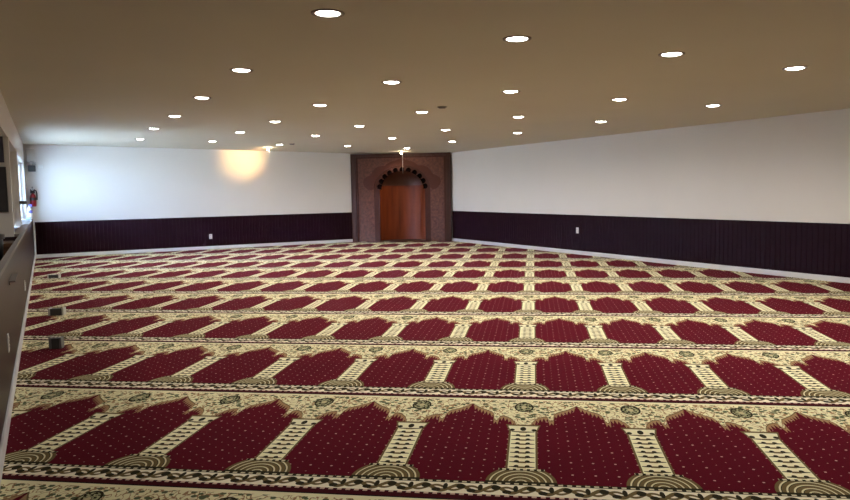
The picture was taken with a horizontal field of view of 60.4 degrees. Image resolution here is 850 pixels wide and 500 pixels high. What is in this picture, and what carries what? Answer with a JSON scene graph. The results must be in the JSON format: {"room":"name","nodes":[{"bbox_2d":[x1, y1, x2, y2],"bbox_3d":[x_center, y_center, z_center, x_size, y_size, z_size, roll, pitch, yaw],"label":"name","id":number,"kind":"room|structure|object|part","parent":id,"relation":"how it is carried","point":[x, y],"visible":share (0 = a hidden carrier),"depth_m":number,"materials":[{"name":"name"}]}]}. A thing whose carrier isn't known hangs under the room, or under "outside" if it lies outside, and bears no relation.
{"room":"mosque","nodes":[
{"label":"mosque","id":0,"kind":"room"},
{"bbox_2d":[0,137,14,236],"bbox_3d":[-5.053,-0.755,8.770,0.150,1.195,0.120,-3,5,-27],"label":"wall","id":1,"kind":"structure","parent":0,"point":[6,218],"depth_m":8.74,"materials":[{"name":"paint"}]},
{"bbox_2d":[0,91,26,219],"bbox_3d":[-3.927,-0.857,6.565,0.140,1.715,20.550,-3,5,-27],"label":"wall","id":2,"kind":"structure","parent":0,"point":[8,129],"depth_m":11.01,"materials":[{"name":"paint"}]},
{"bbox_2d":[9,152,21,226],"bbox_3d":[-6.604,-0.969,11.743,0.140,1.195,0.400,-3,5,-27],"label":"wall pier","id":3,"kind":"object","parent":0,"point":[13,155],"visible":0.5,"depth_m":11.58,"materials":[{"name":"paint"}]},
{"bbox_2d":[0,220,34,441],"bbox_3d":[-3.860,0.422,6.691,0.239,0.857,20.550,-3,5,-27],"label":"wall","id":4,"kind":"structure","parent":0,"point":[13,297],"depth_m":5.52,"materials":[{"name":"beige paint"}]},
{"bbox_2d":[7,333,9,352],"bbox_3d":[-2.701,0.602,4.738,0.012,0.116,0.072,-3,5,-27],"label":"wall outlet","id":5,"kind":"object","parent":4,"relation":"attached to","point":[8,338],"visible":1,"depth_m":4.71,"materials":[{"name":"plastic"}]},
{"bbox_2d":[9,273,17,284],"bbox_3d":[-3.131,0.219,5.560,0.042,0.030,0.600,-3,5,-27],"label":"wall outlet","id":6,"kind":"object","parent":4,"relation":"attached to","point":[13,277],"visible":0.99,"depth_m":5.50,"materials":[{"name":"grey paint"}]},
{"bbox_2d":[0,219,32,277],"bbox_3d":[-3.803,-0.024,6.689,0.107,0.030,20.550,-3,5,-27],"label":"trim","id":7,"kind":"structure","parent":4,"relation":"on","point":[22,229],"depth_m":6.72,"materials":[{"name":"grey paint"}]},
{"bbox_2d":[27,204,32,218],"bbox_3d":[-8.039,-0.779,14.851,0.103,0.300,0.103,-3,5,-27],"label":"spray bottle","id":8,"kind":"object","parent":7,"relation":"on","point":[29,210],"visible":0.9,"depth_m":14.82,"materials":[{"name":"plastic"}]},
{"bbox_2d":[0,254,35,485],"bbox_3d":[-3.731,0.789,6.762,0.016,0.085,20.510,-3,5,-27],"label":"baseboard","id":9,"kind":"structure","parent":4,"relation":"attached to","point":[3,444],"depth_m":4.71,"materials":[{"name":"white paint"}]},
{"bbox_2d":[18,162,22,219],"bbox_3d":[-7.603,-1.117,13.585,0.050,1.163,3.800,-3,5,-27],"label":"window","id":10,"kind":"structure","parent":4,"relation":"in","point":[18,162],"depth_m":15.22,"materials":[{"name":"white glass"}]},
{"bbox_2d":[33,219,36,254],"bbox_3d":[-8.454,-0.281,15.816,0.035,0.770,0.039,-3,5,-27],"label":"trim","id":11,"kind":"structure","parent":4,"relation":"attached to","point":[33,219],"depth_m":15.80,"materials":[{"name":"white paint"}]},
{"bbox_2d":[23,144,355,221],"bbox_3d":[-4.432,-1.342,17.957,10.245,2.572,0.150,-3,5,-27],"label":"wall","id":12,"kind":"structure","parent":0,"point":[74,183],"depth_m":17.17,"materials":[{"name":"paint"}]},
{"bbox_2d":[25,149,35,165],"bbox_3d":[-8.454,-1.986,15.659,0.200,0.355,0.133,-3,5,-27],"label":"emergency light","id":13,"kind":"object","parent":12,"relation":"attached to","point":[30,153],"visible":1,"depth_m":15.63,"materials":[{"name":"white plastic"}]},
{"bbox_2d":[28,165,35,171],"bbox_3d":[-8.451,-1.751,15.696,0.145,0.130,0.100,-3,5,-27],"label":"fire alarm","id":14,"kind":"object","parent":12,"relation":"attached to","point":[31,168],"visible":1,"depth_m":15.66,"materials":[{"name":"grey plastic"}]},
{"bbox_2d":[30,187,37,206],"bbox_3d":[-8.421,-1.146,15.709,0.208,0.420,0.142,3,6,39],"label":"fire extinguisher","id":15,"kind":"object","parent":12,"relation":"attached to","point":[33,198],"visible":0.99,"depth_m":15.68,"materials":[{"name":"red metal"}]},
{"bbox_2d":[35,212,351,254],"bbox_3d":[-5.190,-0.408,17.536,7.416,0.780,0.016,-3,5,-27],"label":"wainscoting","id":16,"kind":"structure","parent":12,"relation":"attached to","point":[58,237],"depth_m":17.28,"materials":[{"name":"wood"}]},
{"bbox_2d":[36,239,352,257],"bbox_3d":[-5.179,-0.055,17.548,7.411,0.075,0.018,-3,5,-27],"label":"baseboard","id":17,"kind":"structure","parent":12,"relation":"attached to","point":[344,240],"depth_m":17.29,"materials":[{"name":"white paint"}]},
{"bbox_2d":[0,0,849,153],"bbox_3d":[-0.768,-1.833,8.137,12.680,0.435,20.850,-3,5,-27],"label":"ceiling","id":18,"kind":"structure","parent":0,"point":[73,72],"depth_m":6.41,"materials":[{"name":"paint"}]},
{"bbox_2d":[192,96,210,98],"bbox_3d":[-2.557,-1.739,8.374,0.210,0.016,0.210,-2,5,-27],"label":"recessed light","id":19,"kind":"object","parent":18,"relation":"in","point":[195,97],"visible":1,"depth_m":8.32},
{"bbox_2d":[229,68,252,72],"bbox_3d":[-1.649,-1.609,6.560,0.210,0.016,0.210,-2,5,-27],"label":"recessed light","id":20,"kind":"object","parent":18,"relation":"in","point":[241,70],"visible":1,"depth_m":6.53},
{"bbox_2d":[312,104,327,106],"bbox_3d":[-1.302,-1.791,9.060,0.210,0.016,0.210,-2,5,-27],"label":"recessed light","id":21,"kind":"object","parent":18,"relation":"in","point":[319,105],"visible":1,"depth_m":9.02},
{"bbox_2d":[311,9,344,17],"bbox_3d":[-0.604,-1.463,4.534,0.210,0.016,0.210,-2,5,-27],"label":"recessed light","id":22,"kind":"object","parent":18,"relation":"in","point":[323,13],"visible":1,"depth_m":4.51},
{"bbox_2d":[381,80,401,83],"bbox_3d":[-0.333,-1.661,7.256,0.210,0.016,0.210,-2,5,-27],"label":"recessed light","id":23,"kind":"object","parent":18,"relation":"in","point":[387,81],"visible":1,"depth_m":7.22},
{"bbox_2d":[414,111,429,112],"bbox_3d":[-0.041,-1.847,9.818,0.210,0.016,0.210,-2,5,-27],"label":"recessed light","id":24,"kind":"object","parent":18,"relation":"in","point":[415,111],"visible":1,"depth_m":9.78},
{"bbox_2d":[501,90,519,92],"bbox_3d":[0.928,-1.710,7.904,0.210,0.016,0.210,-2,5,-27],"label":"recessed light","id":25,"kind":"object","parent":18,"relation":"in","point":[503,91],"visible":1,"depth_m":7.87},
{"bbox_2d":[503,35,531,41],"bbox_3d":[0.664,-1.518,5.274,0.210,0.016,0.210,-2,5,-27],"label":"recessed light","id":26,"kind":"object","parent":18,"relation":"in","point":[518,38],"visible":1,"depth_m":5.24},
{"bbox_2d":[610,98,628,100],"bbox_3d":[2.280,-1.759,8.563,0.210,0.016,0.210,-2,5,-27],"label":"recessed light","id":27,"kind":"object","parent":18,"relation":"in","point":[614,99],"visible":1,"depth_m":8.53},
{"bbox_2d":[658,51,684,56],"bbox_3d":[1.975,-1.562,5.849,0.210,0.016,0.210,-2,5,-27],"label":"recessed light","id":28,"kind":"object","parent":18,"relation":"in","point":[674,53],"visible":1,"depth_m":5.82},
{"bbox_2d":[704,104,721,106],"bbox_3d":[3.607,-1.803,9.147,0.210,0.016,0.210,-2,5,-27],"label":"recessed light","id":29,"kind":"object","parent":18,"relation":"in","point":[712,105],"visible":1,"depth_m":9.11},
{"bbox_2d":[782,66,807,70],"bbox_3d":[3.289,-1.610,6.493,0.210,0.016,0.210,-2,5,-27],"label":"recessed light","id":30,"kind":"object","parent":18,"relation":"in","point":[792,68],"visible":1,"depth_m":6.46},
{"bbox_2d":[451,108,849,237],"bbox_3d":[4.848,-0.945,11.037,0.150,2.572,20.700,-3,5,-27],"label":"wall","id":31,"kind":"structure","parent":0,"point":[788,168],"depth_m":12.04,"materials":[{"name":"paint"}]},
{"bbox_2d":[452,211,849,277],"bbox_3d":[5.101,-0.017,10.473,0.016,0.780,19.049,-3,5,-27],"label":"wainscoting","id":32,"kind":"structure","parent":31,"relation":"attached to","point":[800,247],"depth_m":12.06,"materials":[{"name":"purple wood"}]},
{"bbox_2d":[452,238,849,282],"bbox_3d":[5.095,0.336,10.489,0.018,0.075,19.039,-3,5,-27],"label":"baseboard","id":33,"kind":"structure","parent":31,"relation":"attached to","point":[645,259],"depth_m":12.08,"materials":[{"name":"white paint"}]},
{"bbox_3d":[-0.723,0.731,8.345,12.680,0.138,20.850,-3,5,-27],"label":"floor","id":34,"kind":"structure","parent":0,"visible":0},
{"bbox_2d":[0,234,4,260],"bbox_3d":[-4.188,0.351,6.883,0.450,0.980,0.450,-3,5,-27],"label":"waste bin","id":35,"kind":"object","parent":34,"relation":"on","point":[2,236],"visible":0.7,"depth_m":6.88,"materials":[{"name":"black plastic"}]},
{"bbox_2d":[3,241,13,256],"bbox_3d":[-5.361,0.341,8.293,1.240,0.812,0.580,-3,5,-27],"label":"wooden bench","id":36,"kind":"object","parent":34,"relation":"on","point":[6,244],"visible":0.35,"depth_m":8.29,"materials":[{"name":"brown wood"}]},
{"bbox_3d":[-5.379,0.112,8.279,1.220,0.272,0.520,-3,5,-27],"label":"panel","id":37,"kind":"part","parent":36,"relation":"part of","materials":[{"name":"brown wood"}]},
{"bbox_2d":[350,152,451,241],"bbox_3d":[-0.576,-1.395,19.355,2.620,2.291,0.800,0,5,8],"label":"mihrab","id":38,"kind":"object","parent":34,"relation":"on","point":[395,197],"visible":1,"depth_m":19.12,"materials":[{"name":"brown wood"}]},
{"bbox_2d":[0,241,849,499],"bbox_3d":[0.509,0.583,8.981,9.596,0.012,20.561,-3,5,-27],"label":"carpet","id":39,"kind":"object","parent":34,"relation":"on","point":[409,370],"visible":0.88,"depth_m":5.07,"materials":[{"name":"red carpet"}]},
{"bbox_2d":[47,274,60,277],"bbox_3d":[-6.057,0.426,11.925,0.190,0.056,0.068,-1,5,-6],"label":"box","id":40,"kind":"object","parent":39,"relation":"on","point":[48,275],"visible":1,"depth_m":11.90,"materials":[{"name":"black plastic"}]},
{"bbox_2d":[48,336,63,348],"bbox_3d":[-3.211,0.807,6.362,0.105,0.096,0.068,-2,5,-7],"label":"box","id":41,"kind":"object","parent":39,"relation":"on","point":[54,342],"visible":1,"depth_m":6.33,"materials":[{"name":"grey plastic"}]},
{"bbox_2d":[48,307,65,315],"bbox_3d":[-4.105,0.685,8.147,0.165,0.081,0.078,-1,5,-6],"label":"box","id":42,"kind":"object","parent":39,"relation":"on","point":[51,311],"visible":1,"depth_m":8.12,"materials":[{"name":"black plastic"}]},
{"bbox_3d":[-6.251,-0.517,8.176,2.545,2.572,0.100,-3,5,-27],"label":"wall","id":43,"kind":"structure","parent":0,"visible":0},
{"bbox_2d":[0,136,3,161],"bbox_3d":[-5.213,-1.211,8.581,0.450,0.360,0.050,-3,5,-27],"label":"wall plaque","id":44,"kind":"object","parent":43,"relation":"attached to","point":[1,137],"visible":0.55,"depth_m":8.65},
{"bbox_2d":[0,167,8,211],"bbox_3d":[-5.230,-0.710,8.608,0.532,0.537,0.050,-3,5,-27],"label":"notice board","id":45,"kind":"object","parent":43,"relation":"attached to","point":[3,180],"visible":1,"depth_m":8.70,"materials":[{"name":"black plastic"}]}
]}

